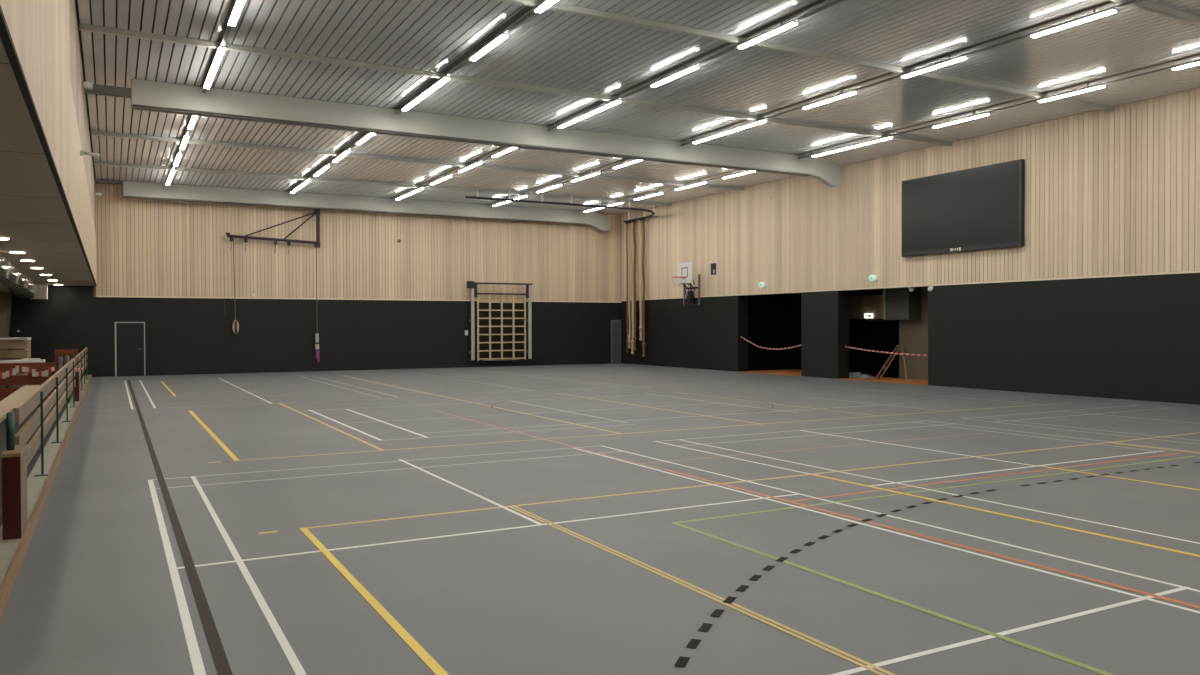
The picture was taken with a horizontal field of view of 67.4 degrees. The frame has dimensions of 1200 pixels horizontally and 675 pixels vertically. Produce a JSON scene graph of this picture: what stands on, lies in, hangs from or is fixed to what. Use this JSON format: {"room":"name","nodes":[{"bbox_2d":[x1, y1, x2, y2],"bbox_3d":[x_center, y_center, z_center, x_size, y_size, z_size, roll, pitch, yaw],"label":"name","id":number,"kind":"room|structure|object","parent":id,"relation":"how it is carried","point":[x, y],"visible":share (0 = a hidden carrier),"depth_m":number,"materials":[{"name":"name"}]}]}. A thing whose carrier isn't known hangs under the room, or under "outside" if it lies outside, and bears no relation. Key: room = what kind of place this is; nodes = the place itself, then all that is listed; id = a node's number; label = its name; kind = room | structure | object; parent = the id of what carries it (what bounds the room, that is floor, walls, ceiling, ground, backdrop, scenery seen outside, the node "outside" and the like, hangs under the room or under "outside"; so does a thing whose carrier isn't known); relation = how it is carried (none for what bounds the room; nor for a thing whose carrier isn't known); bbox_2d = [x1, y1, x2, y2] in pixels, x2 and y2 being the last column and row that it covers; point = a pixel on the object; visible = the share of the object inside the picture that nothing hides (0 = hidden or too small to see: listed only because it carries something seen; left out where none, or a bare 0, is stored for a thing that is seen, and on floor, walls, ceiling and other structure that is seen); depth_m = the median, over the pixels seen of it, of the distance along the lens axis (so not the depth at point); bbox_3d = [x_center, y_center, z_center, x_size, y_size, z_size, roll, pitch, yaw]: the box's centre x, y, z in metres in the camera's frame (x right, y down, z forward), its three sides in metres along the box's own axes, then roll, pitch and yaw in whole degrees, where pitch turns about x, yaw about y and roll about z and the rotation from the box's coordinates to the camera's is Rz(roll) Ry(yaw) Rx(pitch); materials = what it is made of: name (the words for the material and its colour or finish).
{"room":"sports hall","nodes":[
{"label":"sports hall","id":0,"kind":"room"},
{"bbox_2d":[0,290,11,358],"bbox_3d":[-10.390,0.042,12.223,0.620,3.300,43.400,-1,1,-29],"label":"wall","id":1,"kind":"structure","parent":0,"point":[5,298],"depth_m":29.77,"materials":[{"name":"brown"}]},
{"bbox_2d":[0,375,91,620],"bbox_3d":[-9.348,1.734,12.810,2.980,0.295,43.400,-1,1,-29],"label":"floor","id":2,"kind":"structure","parent":0,"point":[12,551],"depth_m":10.16,"materials":[{"name":"beige concrete"}]},
{"bbox_2d":[1,444,27,539],"bbox_3d":[-4.983,1.301,7.663,0.140,0.704,0.644,-1,1,-29],"label":"end panel","id":3,"kind":"object","parent":2,"relation":"on","point":[14,462],"visible":0.88,"depth_m":7.39,"materials":[{"name":"red wood"}]},
{"bbox_2d":[6,412,14,449],"bbox_3d":[-4.984,0.789,7.601,0.060,0.320,0.060,-1,1,-29],"label":"post","id":4,"kind":"object","parent":3,"relation":"on","point":[10,428],"visible":0.98,"depth_m":7.58,"materials":[{"name":"green metal"}]},
{"bbox_2d":[0,362,55,411],"bbox_3d":[-11.118,1.014,16.773,1.670,1.064,0.070,-1,1,-29],"label":"brick wall","id":5,"kind":"structure","parent":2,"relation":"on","point":[14,379],"depth_m":16.89,"materials":[{"name":"red brick"}]},
{"bbox_2d":[0,358,44,362],"bbox_3d":[-11.282,0.443,16.865,1.480,0.074,0.300,-1,1,-29],"label":"board","id":6,"kind":"object","parent":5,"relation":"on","point":[28,360],"visible":1,"depth_m":16.96,"materials":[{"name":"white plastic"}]},
{"bbox_2d":[0,366,54,378],"bbox_3d":[-11.053,0.643,16.730,1.550,0.237,0.030,-1,1,-29],"label":"barrier tape","id":7,"kind":"object","parent":5,"relation":"attached to","point":[30,370],"visible":1,"depth_m":16.88,"materials":[{"name":"white plastic"}]},
{"bbox_2d":[0,358,76,475],"bbox_3d":[-8.020,1.080,13.121,0.300,1.014,17.693,-1,1,-28],"label":"barrier","id":8,"kind":"object","parent":2,"relation":"on","point":[23,401],"visible":0.94,"depth_m":10.55,"materials":[{"name":"teal paint"}]},
{"bbox_2d":[58,356,62,384],"bbox_3d":[-15.371,0.989,25.633,0.100,0.894,0.100,-1,1,-29],"label":"post","id":9,"kind":"object","parent":2,"relation":"on","point":[60,359],"visible":0.44,"depth_m":25.59,"materials":[{"name":"silver metal"}]},
{"bbox_2d":[55,349,77,385],"bbox_3d":[-15.337,0.886,25.861,0.580,1.094,0.070,-1,1,-29],"label":"barrier","id":10,"kind":"object","parent":2,"relation":"on","point":[58,352],"visible":0.34,"depth_m":25.80,"materials":[{"name":"red paint"}]},
{"bbox_2d":[65,355,69,401],"bbox_3d":[-12.300,0.952,20.758,0.090,1.086,0.090,-1,1,-29],"label":"post","id":11,"kind":"object","parent":2,"relation":"on","point":[66,356],"visible":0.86,"depth_m":20.72,"materials":[{"name":"metal"}]},
{"bbox_2d":[74,370,79,400],"bbox_3d":[-12.424,1.129,21.345,0.140,0.714,0.854,-1,1,-29],"label":"end panel","id":12,"kind":"object","parent":2,"relation":"on","point":[77,372],"visible":0.61,"depth_m":20.99,"materials":[{"name":"red wood"}]},
{"bbox_2d":[75,347,88,397],"bbox_3d":[-15.474,0.912,26.942,0.132,1.014,11.684,-1,1,-29],"label":"barrier","id":13,"kind":"object","parent":2,"relation":"on","point":[82,353],"visible":0.8,"depth_m":26.21,"materials":[{"name":"teal paint"}]},
{"bbox_3d":[-11.975,1.349,17.865,1.000,0.369,0.800,-1,1,-29],"label":"crate","id":14,"kind":"object","parent":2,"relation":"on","visible":0},
{"bbox_2d":[0,385,27,388],"bbox_3d":[-11.976,0.979,17.860,1.000,0.369,0.800,-1,1,-29],"label":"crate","id":15,"kind":"object","parent":14,"relation":"on","point":[1,386],"visible":0.05,"depth_m":17.70,"materials":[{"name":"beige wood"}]},
{"bbox_2d":[0,359,27,375],"bbox_3d":[-11.977,0.609,17.855,1.000,0.369,0.800,-1,1,-29],"label":"crate","id":16,"kind":"object","parent":15,"relation":"on","point":[0,359],"visible":0.09,"depth_m":18.22,"materials":[{"name":"beige wood"}]},
{"bbox_2d":[0,340,30,358],"bbox_3d":[-11.987,0.239,17.845,1.120,0.369,0.800,-1,1,-29],"label":"crate","id":17,"kind":"object","parent":16,"relation":"on","point":[26,345],"visible":0.88,"depth_m":17.67,"materials":[{"name":"beige wood"}]},
{"bbox_2d":[0,337,30,339],"bbox_3d":[-12.041,0.032,17.814,1.260,0.044,0.880,-1,1,-29],"label":"lid","id":18,"kind":"object","parent":17,"relation":"on","point":[25,338],"visible":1,"depth_m":17.64,"materials":[{"name":"beige wood"}]},
{"bbox_2d":[0,38,94,285],"bbox_3d":[-9.297,-1.719,12.796,3.119,0.201,43.400,-1,1,-29],"label":"ceiling","id":19,"kind":"structure","parent":0,"point":[34,216],"depth_m":10.99,"materials":[{"name":"grey wood"}]},
{"bbox_2d":[0,253,47,298],"bbox_3d":[-12.757,-1.424,18.607,0.894,0.510,28.890,-1,1,-29],"label":"ventilation duct","id":20,"kind":"object","parent":19,"relation":"hanging from","point":[13,281],"visible":1,"depth_m":23.51,"materials":[{"name":"silver metal"}]},
{"bbox_2d":[0,0,96,285],"bbox_3d":[-8.005,-3.581,13.475,0.252,3.903,43.400,-1,1,-29],"label":"wall","id":21,"kind":"structure","parent":0,"point":[40,38],"depth_m":9.19,"materials":[{"name":"brown wood"}]},
{"bbox_2d":[84,82,92,88],"bbox_3d":[-10.362,-5.101,18.209,0.160,0.100,0.200,-1,1,-29],"label":"wall spotlight","id":22,"kind":"object","parent":21,"relation":"attached to","point":[87,85],"visible":1,"depth_m":18.14,"materials":[{"name":"white plastic"}]},
{"bbox_2d":[80,150,99,156],"bbox_3d":[-8.818,-3.174,15.554,0.303,0.090,0.100,-1,1,-29],"label":"wall spotlight","id":23,"kind":"object","parent":21,"relation":"attached to","point":[82,152],"visible":1,"depth_m":15.53,"materials":[{"name":"grey metal"}]},
{"bbox_2d":[7,183,620,376],"bbox_3d":[-9.901,-2.155,37.328,25.500,7.400,0.312,-1,1,-29],"label":"wall","id":24,"kind":"structure","parent":0,"point":[383,302],"depth_m":36.43,"materials":[{"name":"brown wood"}]},
{"bbox_2d":[115,322,144,376],"bbox_3d":[-17.307,0.424,33.129,0.990,2.000,0.067,-1,1,-29],"label":"door","id":25,"kind":"structure","parent":24,"relation":"in","point":[129,336],"depth_m":33.14,"materials":[{"name":"grey"}]},
{"bbox_2d":[226,209,319,253],"bbox_3d":[-12.833,-4.192,35.396,3.540,1.876,0.249,-1,1,-29],"label":"wall bracket","id":26,"kind":"object","parent":24,"relation":"attached to","point":[316,212],"visible":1,"depth_m":35.57,"materials":[{"name":"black metal"}]},
{"bbox_2d":[223,239,238,333],"bbox_3d":[-14.197,-1.980,34.603,0.554,3.690,0.140,-1,1,-29],"label":"rope","id":27,"kind":"object","parent":26,"relation":"hanging from","point":[235,326],"visible":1,"depth_m":34.64,"materials":[{"name":"brown"}]},
{"bbox_2d":[315,247,319,361],"bbox_3d":[-11.373,-1.324,36.146,0.150,4.620,0.080,-1,1,-29],"label":"rope","id":28,"kind":"object","parent":26,"relation":"hanging from","point":[317,334],"visible":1,"depth_m":36.13,"materials":[{"name":"brown fabric"}]},
{"bbox_2d":[467,281,531,360],"bbox_3d":[-4.463,-0.726,39.936,3.080,3.480,0.344,-1,1,-29],"label":"wall bars","id":29,"kind":"object","parent":24,"relation":"attached to","point":[475,293],"visible":1,"depth_m":39.84,"materials":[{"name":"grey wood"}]},
{"bbox_2d":[611,320,620,363],"bbox_3d":[0.777,0.202,42.961,0.540,2.070,0.067,-1,1,-29],"label":"door","id":30,"kind":"structure","parent":24,"relation":"in","point":[615,324],"depth_m":42.97,"materials":[{"name":"grey metal"}]},
{"bbox_2d":[0,363,1199,674],"bbox_3d":[1.677,1.665,18.805,22.120,0.204,43.400,-1,1,-29],"label":"floor","id":31,"kind":"structure","parent":0,"point":[614,518],"depth_m":7.92,"materials":[{"name":"grey rubber"}]},
{"bbox_2d":[75,0,1199,214],"bbox_3d":[1.692,-5.593,18.724,22.040,0.120,43.400,-1,1,-29],"label":"ceiling","id":32,"kind":"structure","parent":0,"point":[550,48],"depth_m":19.06,"materials":[{"name":"grey metal"}]},
{"bbox_2d":[172,25,231,169],"bbox_3d":[-5.566,-5.387,13.988,0.070,0.150,41.990,-1,1,-29],"label":"track","id":33,"kind":"object","parent":32,"relation":"attached to","point":[229,27],"visible":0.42,"depth_m":16.28,"materials":[{"name":"grey metal"}]},
{"bbox_2d":[166,169,174,184],"bbox_3d":[-14.771,-5.491,30.918,0.120,0.052,3.350,-1,1,-29],"label":"ceiling light","id":34,"kind":"object","parent":33,"relation":"attached to","point":[171,174],"visible":1,"depth_m":30.70,"materials":[{"name":"grey"}]},
{"bbox_2d":[173,153,181,165],"bbox_3d":[-12.968,-5.451,27.602,0.120,0.052,2.000,-1,1,-29],"label":"ceiling light","id":35,"kind":"object","parent":33,"relation":"attached to","point":[178,156],"visible":1,"depth_m":27.40,"materials":[{"name":"grey"}]},
{"bbox_2d":[180,135,188,149],"bbox_3d":[-11.559,-5.419,25.010,0.120,0.052,1.900,-1,1,-29],"label":"ceiling light","id":36,"kind":"object","parent":33,"relation":"attached to","point":[186,137],"visible":1,"depth_m":24.86,"materials":[{"name":"grey"}]},
{"bbox_2d":[187,115,197,128],"bbox_3d":[-10.162,-5.388,22.441,0.120,0.052,1.750,-1,1,-29],"label":"ceiling light","id":37,"kind":"object","parent":33,"relation":"attached to","point":[193,118],"visible":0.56,"depth_m":22.43,"materials":[{"name":"grey"}]},
{"bbox_2d":[203,46,225,88],"bbox_3d":[-7.668,-5.332,17.855,0.120,0.052,3.110,-1,1,-29],"label":"ceiling light","id":38,"kind":"object","parent":33,"relation":"attached to","point":[220,51],"visible":1,"depth_m":17.60,"materials":[{"name":"grey plastic"}]},
{"bbox_2d":[228,0,244,25],"bbox_3d":[-5.841,-5.291,14.495,0.120,0.052,1.640,-1,1,-29],"label":"ceiling light","id":39,"kind":"object","parent":33,"relation":"attached to","point":[238,6],"visible":1,"depth_m":14.57,"materials":[{"name":"grey plastic"}]},
{"bbox_2d":[95,179,609,231],"bbox_3d":[-8.809,-5.317,37.228,21.059,0.880,0.244,-1,1,-29],"label":"ceiling beam","id":40,"kind":"structure","parent":32,"relation":"attached to","point":[131,189],"depth_m":36.37,"materials":[{"name":"grey metal"}]},
{"bbox_2d":[94,161,671,205],"bbox_3d":[-6.531,-5.669,33.945,21.926,0.101,0.120,-1,1,-29],"label":"batten","id":41,"kind":"object","parent":32,"relation":"attached to","point":[95,162],"visible":0.98,"depth_m":32.59,"materials":[{"name":"grey paint"}]},
{"bbox_2d":[90,131,743,190],"bbox_3d":[-4.095,-5.614,29.465,21.926,0.101,0.120,-1,1,-29],"label":"ceiling beam","id":42,"kind":"structure","parent":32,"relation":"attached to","point":[98,133],"depth_m":27.98,"materials":[{"name":"grey metal"}]},
{"bbox_2d":[292,2,542,189],"bbox_3d":[-1.789,-5.426,16.042,0.070,0.150,41.990,-1,1,-29],"label":"track","id":43,"kind":"object","parent":32,"relation":"attached to","point":[532,12],"visible":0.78,"depth_m":17.62,"materials":[{"name":"grey"}]},
{"bbox_2d":[291,179,309,192],"bbox_3d":[-10.994,-5.530,32.971,0.120,0.052,3.350,-1,1,-29],"label":"ceiling light","id":44,"kind":"object","parent":43,"relation":"attached to","point":[307,180],"visible":1,"depth_m":32.76,"materials":[{"name":"grey"}]},
{"bbox_2d":[314,165,328,175],"bbox_3d":[-9.191,-5.490,29.655,0.120,0.052,2.000,-1,1,-29],"label":"ceiling light","id":45,"kind":"object","parent":43,"relation":"attached to","point":[324,168],"visible":1,"depth_m":29.47,"materials":[{"name":"grey"}]},
{"bbox_2d":[333,150,350,161],"bbox_3d":[-7.781,-5.458,27.064,0.120,0.052,1.900,-1,1,-29],"label":"ceiling light","id":46,"kind":"object","parent":43,"relation":"attached to","point":[346,152],"visible":1,"depth_m":26.96,"materials":[{"name":"grey"}]},
{"bbox_2d":[356,133,373,144],"bbox_3d":[-6.384,-5.427,24.494,0.120,0.052,1.750,-1,1,-29],"label":"ceiling light","id":47,"kind":"object","parent":43,"relation":"attached to","point":[368,135],"visible":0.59,"depth_m":24.49,"materials":[{"name":"grey plastic"}]},
{"bbox_2d":[402,76,449,110],"bbox_3d":[-3.890,-5.371,19.909,0.120,0.052,3.110,-1,1,-29],"label":"ceiling light","id":48,"kind":"object","parent":43,"relation":"attached to","point":[444,79],"visible":1,"depth_m":19.69,"materials":[{"name":"grey plastic"}]},
{"bbox_2d":[469,33,507,60],"bbox_3d":[-2.063,-5.330,16.549,0.120,0.052,1.640,-1,1,-29],"label":"ceiling light","id":49,"kind":"object","parent":43,"relation":"attached to","point":[502,36],"visible":1,"depth_m":16.45,"materials":[{"name":"grey plastic"}]},
{"bbox_2d":[534,0,557,12],"bbox_3d":[-0.647,-5.298,13.944,0.120,0.052,1.530,-1,1,-29],"label":"ceiling light","id":50,"kind":"object","parent":43,"relation":"attached to","point":[547,3],"visible":1,"depth_m":14.34,"materials":[{"name":"grey plastic"}]},
{"bbox_2d":[84,79,842,186],"bbox_3d":[-1.524,-5.154,23.831,21.059,0.880,0.244,-1,1,-29],"label":"ceiling beam","id":51,"kind":"structure","parent":32,"relation":"attached to","point":[145,95],"depth_m":22.42,"materials":[{"name":"grey metal"}]},
{"bbox_2d":[79,23,951,145],"bbox_3d":[0.563,-5.510,20.900,21.926,0.101,0.120,-1,1,-29],"label":"ceiling beam","id":52,"kind":"structure","parent":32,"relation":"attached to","point":[82,27],"depth_m":18.92,"materials":[{"name":"grey paint"}]},
{"bbox_2d":[465,187,657,222],"bbox_3d":[-0.702,-5.547,37.138,3.214,0.465,10.414,0,1,37],"label":"rail","id":53,"kind":"object","parent":32,"relation":"hanging from","point":[470,197],"visible":0.98,"depth_m":36.09,"materials":[{"name":"grey metal"}]},
{"bbox_2d":[625,222,627,351],"bbox_3d":[1.271,-2.339,42.045,0.114,6.086,0.146,-1,1,-29],"label":"rope","id":54,"kind":"object","parent":53,"relation":"hanging from","point":[625,222],"visible":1,"depth_m":42.02,"materials":[{"name":"brown fabric"}]},
{"bbox_2d":[627,222,630,348],"bbox_3d":[1.360,-2.428,41.881,0.163,5.905,0.177,-1,1,-29],"label":"rope","id":55,"kind":"object","parent":53,"relation":"hanging from","point":[629,252],"visible":1,"depth_m":41.83,"materials":[{"name":"grey"}]},
{"bbox_2d":[630,221,634,353],"bbox_3d":[1.505,-2.293,41.616,0.195,6.168,0.205,-1,1,-29],"label":"rope","id":56,"kind":"object","parent":53,"relation":"hanging from","point":[632,238],"visible":1,"depth_m":41.56,"materials":[{"name":"grey fabric"}]},
{"bbox_2d":[633,221,636,350],"bbox_3d":[1.606,-2.369,41.430,0.179,6.012,0.188,-1,1,-29],"label":"rope","id":57,"kind":"object","parent":53,"relation":"hanging from","point":[634,222],"visible":1,"depth_m":41.38,"materials":[{"name":"brown fabric"}]},
{"bbox_2d":[639,219,642,340],"bbox_3d":[1.868,-2.610,40.942,0.195,5.518,0.208,-1,1,-29],"label":"rope","id":58,"kind":"object","parent":53,"relation":"hanging from","point":[640,220],"visible":1,"depth_m":40.91,"materials":[{"name":"grey fabric"}]},
{"bbox_2d":[642,219,645,356],"bbox_3d":[1.983,-2.235,40.739,0.179,6.262,0.189,-1,1,-29],"label":"rope","id":59,"kind":"object","parent":53,"relation":"hanging from","point":[643,220],"visible":1,"depth_m":40.71,"materials":[{"name":"brown fabric"}]},
{"bbox_2d":[400,0,843,196],"bbox_3d":[1.796,-5.463,17.991,0.070,0.150,41.990,-1,1,-29],"label":"track","id":60,"kind":"object","parent":32,"relation":"attached to","point":[835,1],"visible":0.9,"depth_m":17.44,"materials":[{"name":"grey metal"}]},
{"bbox_2d":[396,188,423,199],"bbox_3d":[-7.410,-5.567,34.920,0.120,0.052,3.350,-1,1,-29],"label":"ceiling light","id":61,"kind":"object","parent":60,"relation":"attached to","point":[418,189],"visible":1,"depth_m":34.75,"materials":[{"name":"grey"}]},
{"bbox_2d":[430,175,451,184],"bbox_3d":[-5.606,-5.527,31.604,0.120,0.052,2.000,-1,1,-29],"label":"ceiling light","id":62,"kind":"object","parent":60,"relation":"attached to","point":[447,176],"visible":1,"depth_m":31.50,"materials":[{"name":"grey"}]},
{"bbox_2d":[459,162,481,171],"bbox_3d":[-4.197,-5.495,29.013,0.120,0.052,1.900,-1,1,-29],"label":"ceiling light","id":63,"kind":"object","parent":60,"relation":"attached to","point":[476,163],"visible":1,"depth_m":28.93,"materials":[{"name":"grey"}]},
{"bbox_2d":[492,147,515,156],"bbox_3d":[-2.800,-5.464,26.443,0.120,0.052,1.750,-1,1,-29],"label":"ceiling light","id":64,"kind":"object","parent":60,"relation":"attached to","point":[510,148],"visible":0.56,"depth_m":26.43,"materials":[{"name":"grey plastic"}]},
{"bbox_2d":[557,100,620,127],"bbox_3d":[-0.306,-5.408,21.858,0.120,0.052,3.110,-1,1,-29],"label":"ceiling light","id":65,"kind":"object","parent":60,"relation":"attached to","point":[615,102],"visible":1,"depth_m":21.70,"materials":[{"name":"grey plastic"}]},
{"bbox_2d":[651,65,698,86],"bbox_3d":[1.521,-5.367,18.497,0.120,0.052,1.640,-1,1,-29],"label":"ceiling light","id":66,"kind":"object","parent":60,"relation":"attached to","point":[694,67],"visible":1,"depth_m":18.40,"materials":[{"name":"grey plastic"}]},
{"bbox_2d":[737,21,797,48],"bbox_3d":[2.938,-5.335,15.893,0.120,0.052,1.530,-1,1,-29],"label":"ceiling light","id":67,"kind":"object","parent":60,"relation":"attached to","point":[788,25],"visible":1,"depth_m":15.81,"materials":[{"name":"grey plastic"}]},
{"bbox_2d":[499,0,1114,111],"bbox_3d":[2.856,-5.459,16.684,21.926,0.101,0.120,-1,1,-29],"label":"batten","id":68,"kind":"object","parent":32,"relation":"attached to","point":[560,7],"visible":0.89,"depth_m":17.02,"materials":[{"name":"grey paint"}]},
{"bbox_2d":[493,0,1142,204],"bbox_3d":[5.485,-5.501,19.997,0.070,0.150,41.990,-1,1,-29],"label":"track","id":69,"kind":"object","parent":32,"relation":"attached to","point":[1133,1],"visible":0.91,"depth_m":18.44,"materials":[{"name":"grey"}]},
{"bbox_2d":[493,195,526,205],"bbox_3d":[-3.720,-5.606,36.926,0.120,0.052,3.350,-1,1,-29],"label":"ceiling light","id":70,"kind":"object","parent":69,"relation":"attached to","point":[523,196],"visible":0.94,"depth_m":36.97,"materials":[{"name":"grey"}]},
{"bbox_2d":[536,184,561,192],"bbox_3d":[-1.917,-5.565,33.610,0.120,0.052,2.000,-1,1,-29],"label":"ceiling light","id":71,"kind":"object","parent":69,"relation":"attached to","point":[558,185],"visible":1,"depth_m":33.43,"materials":[{"name":"grey"}]},
{"bbox_2d":[571,172,599,181],"bbox_3d":[-0.507,-5.534,31.019,0.120,0.052,1.900,-1,1,-29],"label":"ceiling light","id":72,"kind":"object","parent":69,"relation":"attached to","point":[595,173],"visible":1,"depth_m":30.94,"materials":[{"name":"grey"}]},
{"bbox_2d":[613,160,641,168],"bbox_3d":[0.890,-5.502,28.449,0.120,0.052,1.750,-1,1,-29],"label":"ceiling light","id":73,"kind":"object","parent":69,"relation":"attached to","point":[633,161],"visible":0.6,"depth_m":28.47,"materials":[{"name":"grey"}]},
{"bbox_2d":[693,119,766,143],"bbox_3d":[3.384,-5.446,23.864,0.120,0.052,3.110,-1,1,-29],"label":"ceiling light","id":74,"kind":"object","parent":69,"relation":"attached to","point":[762,120],"visible":1,"depth_m":23.69,"materials":[{"name":"grey plastic"}]},
{"bbox_2d":[802,91,856,108],"bbox_3d":[5.211,-5.405,20.503,0.120,0.052,1.640,-1,1,-29],"label":"ceiling light","id":75,"kind":"object","parent":69,"relation":"attached to","point":[850,92],"visible":1,"depth_m":20.41,"materials":[{"name":"grey plastic"}]},
{"bbox_2d":[901,56,966,77],"bbox_3d":[6.627,-5.374,17.899,0.120,0.052,1.530,-1,1,-29],"label":"ceiling light","id":76,"kind":"object","parent":69,"relation":"attached to","point":[960,58],"visible":1,"depth_m":17.81,"materials":[{"name":"grey plastic"}]},
{"bbox_2d":[1030,8,1116,37],"bbox_3d":[8.034,-5.342,15.312,0.120,0.052,1.500,-1,1,-29],"label":"ceiling light","id":77,"kind":"object","parent":69,"relation":"attached to","point":[1112,10],"visible":1,"depth_m":15.22,"materials":[{"name":"grey plastic"}]},
{"bbox_2d":[584,59,1199,210],"bbox_3d":[9.316,-5.541,22.079,0.070,0.150,41.990,-1,1,-29],"label":"track","id":78,"kind":"object","parent":32,"relation":"attached to","point":[1167,68],"visible":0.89,"depth_m":21.74,"materials":[{"name":"grey metal"}]},
{"bbox_2d":[584,202,622,211],"bbox_3d":[0.111,-5.645,39.009,0.120,0.052,3.350,-1,1,-29],"label":"ceiling light","id":79,"kind":"object","parent":78,"relation":"attached to","point":[618,202],"visible":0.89,"depth_m":38.57,"materials":[{"name":"grey"}]},
{"bbox_2d":[634,192,662,199],"bbox_3d":[1.914,-5.605,35.693,0.120,0.052,2.000,-1,1,-29],"label":"ceiling light","id":80,"kind":"object","parent":78,"relation":"attached to","point":[659,193],"visible":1,"depth_m":35.58,"materials":[{"name":"grey"}]},
{"bbox_2d":[675,182,706,189],"bbox_3d":[3.323,-5.573,33.101,0.120,0.052,1.900,-1,1,-29],"label":"ceiling light","id":81,"kind":"object","parent":78,"relation":"attached to","point":[700,183],"visible":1,"depth_m":33.03,"materials":[{"name":"grey"}]},
{"bbox_2d":[722,171,754,178],"bbox_3d":[4.720,-5.542,30.532,0.120,0.052,1.750,-1,1,-29],"label":"ceiling light","id":82,"kind":"object","parent":78,"relation":"attached to","point":[745,172],"visible":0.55,"depth_m":30.51,"materials":[{"name":"grey"}]},
{"bbox_2d":[812,136,892,156],"bbox_3d":[7.214,-5.486,25.946,0.120,0.052,3.110,-1,1,-29],"label":"ceiling light","id":83,"kind":"object","parent":78,"relation":"attached to","point":[888,137],"visible":1,"depth_m":25.79,"materials":[{"name":"grey plastic"}]},
{"bbox_2d":[932,113,989,127],"bbox_3d":[9.041,-5.445,22.586,0.120,0.052,1.640,-1,1,-29],"label":"ceiling light","id":84,"kind":"object","parent":78,"relation":"attached to","point":[983,114],"visible":1,"depth_m":22.50,"materials":[{"name":"grey plastic"}]},
{"bbox_2d":[1038,84,1105,102],"bbox_3d":[10.458,-5.413,19.981,0.120,0.052,1.530,-1,1,-29],"label":"ceiling light","id":85,"kind":"object","parent":78,"relation":"attached to","point":[1101,85],"visible":1,"depth_m":19.92,"materials":[{"name":"grey plastic"}]},
{"bbox_2d":[1172,60,1199,69],"bbox_3d":[11.864,-5.382,17.394,0.120,0.052,1.500,-1,1,-29],"label":"ceiling light","id":86,"kind":"object","parent":78,"relation":"attached to","point":[1195,63],"visible":1,"depth_m":17.79,"materials":[{"name":"grey plastic"}]},
{"bbox_2d":[1110,0,1199,25],"bbox_3d":[5.053,-5.410,12.643,21.926,0.101,0.120,-1,1,-29],"label":"batten","id":87,"kind":"object","parent":32,"relation":"attached to","point":[1144,5],"visible":1,"depth_m":14.96,"materials":[{"name":"grey paint"}]},
{"bbox_2d":[739,293,927,384],"bbox_3d":[10.203,-0.147,32.526,6.000,3.400,10.600,-1,1,-29],"label":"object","id":88,"kind":"structure","parent":0,"point":[774,321],"depth_m":36.56,"materials":[{"name":"black"}]},
{"bbox_2d":[849,372,873,378],"bbox_3d":[8.808,1.276,30.931,0.600,0.191,1.500,-1,1,-29],"label":"plastic sheeting","id":89,"kind":"object","parent":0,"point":[855,374],"visible":0.73,"depth_m":30.60,"materials":[{"name":"grey plastic"}]},
{"bbox_2d":[849,287,927,379],"bbox_3d":[10.473,-0.163,30.027,1.601,3.100,6.524,0,1,-14],"label":"wall","id":90,"kind":"structure","parent":0,"point":[880,334],"depth_m":31.59,"materials":[{"name":"brown paint"}]},
{"bbox_2d":[864,314,872,317],"bbox_3d":[9.451,-0.763,31.654,0.082,0.160,0.360,-1,1,-29],"label":"exit sign","id":91,"kind":"object","parent":90,"relation":"attached to","point":[865,315],"visible":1,"depth_m":31.61,"materials":[{"name":"white"}]},
{"bbox_2d":[883,287,920,319],"bbox_3d":[10.077,-1.147,29.986,0.610,1.110,1.080,-1,1,-29],"label":"ventilation unit","id":92,"kind":"object","parent":90,"relation":"attached to","point":[898,303],"visible":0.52,"depth_m":29.64,"materials":[{"name":"grey metal"}]},
{"bbox_2d":[876,345,906,378],"bbox_3d":[9.828,0.823,30.281,1.158,1.136,0.202,1,1,42],"label":"stepladder","id":93,"kind":"object","parent":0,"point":[897,346],"visible":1,"depth_m":30.25,"materials":[{"name":"beige wood"}]},
{"bbox_2d":[621,87,1199,404],"bbox_3d":[11.598,-2.036,24.154,0.512,7.400,43.400,-1,1,-29],"label":"wall","id":94,"kind":"structure","parent":0,"point":[1100,298],"depth_m":24.71,"materials":[{"name":"brown wood"}]},
{"bbox_2d":[671,262,699,304],"bbox_3d":[3.618,-2.201,37.152,0.918,1.700,2.238,0,1,19],"label":"basketball hoop","id":95,"kind":"object","parent":94,"relation":"attached to","point":[684,270],"visible":1,"depth_m":36.87,"materials":[{"name":"white plastic"}]},
{"bbox_2d":[710,262,716,275],"bbox_3d":[4.581,-2.765,36.449,0.070,0.560,0.480,-1,1,-29],"label":"box","id":96,"kind":"object","parent":94,"relation":"attached to","point":[713,266],"visible":1,"depth_m":36.40,"materials":[{"name":"white plastic"}]},
{"bbox_2d":[741,337,800,349],"bbox_3d":[6.369,0.209,33.558,0.003,0.482,3.650,-1,1,-29],"label":"barrier tape","id":97,"kind":"object","parent":94,"relation":"attached to","point":[741,337],"visible":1,"depth_m":33.46,"materials":[{"name":"red"}]},
{"bbox_2d":[868,275,876,280],"bbox_3d":[8.721,-1.901,28.739,0.178,0.220,0.340,-1,1,-29],"label":"emergency light","id":98,"kind":"object","parent":94,"relation":"attached to","point":[871,277],"visible":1,"depth_m":28.66,"materials":[{"name":"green plastic"}]},
{"bbox_2d":[845,346,927,355],"bbox_3d":[9.203,0.428,28.768,0.003,0.244,3.780,-1,1,-29],"label":"barrier tape","id":99,"kind":"object","parent":94,"relation":"attached to","point":[845,346],"visible":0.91,"depth_m":28.72,"materials":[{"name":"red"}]},
{"bbox_2d":[901,159,1024,256],"bbox_3d":[10.302,-3.615,25.810,0.166,2.320,4.140,-1,1,-29],"label":"display screen","id":100,"kind":"object","parent":94,"relation":"attached to","point":[983,207],"visible":1,"depth_m":25.51,"materials":[{"name":"black"}]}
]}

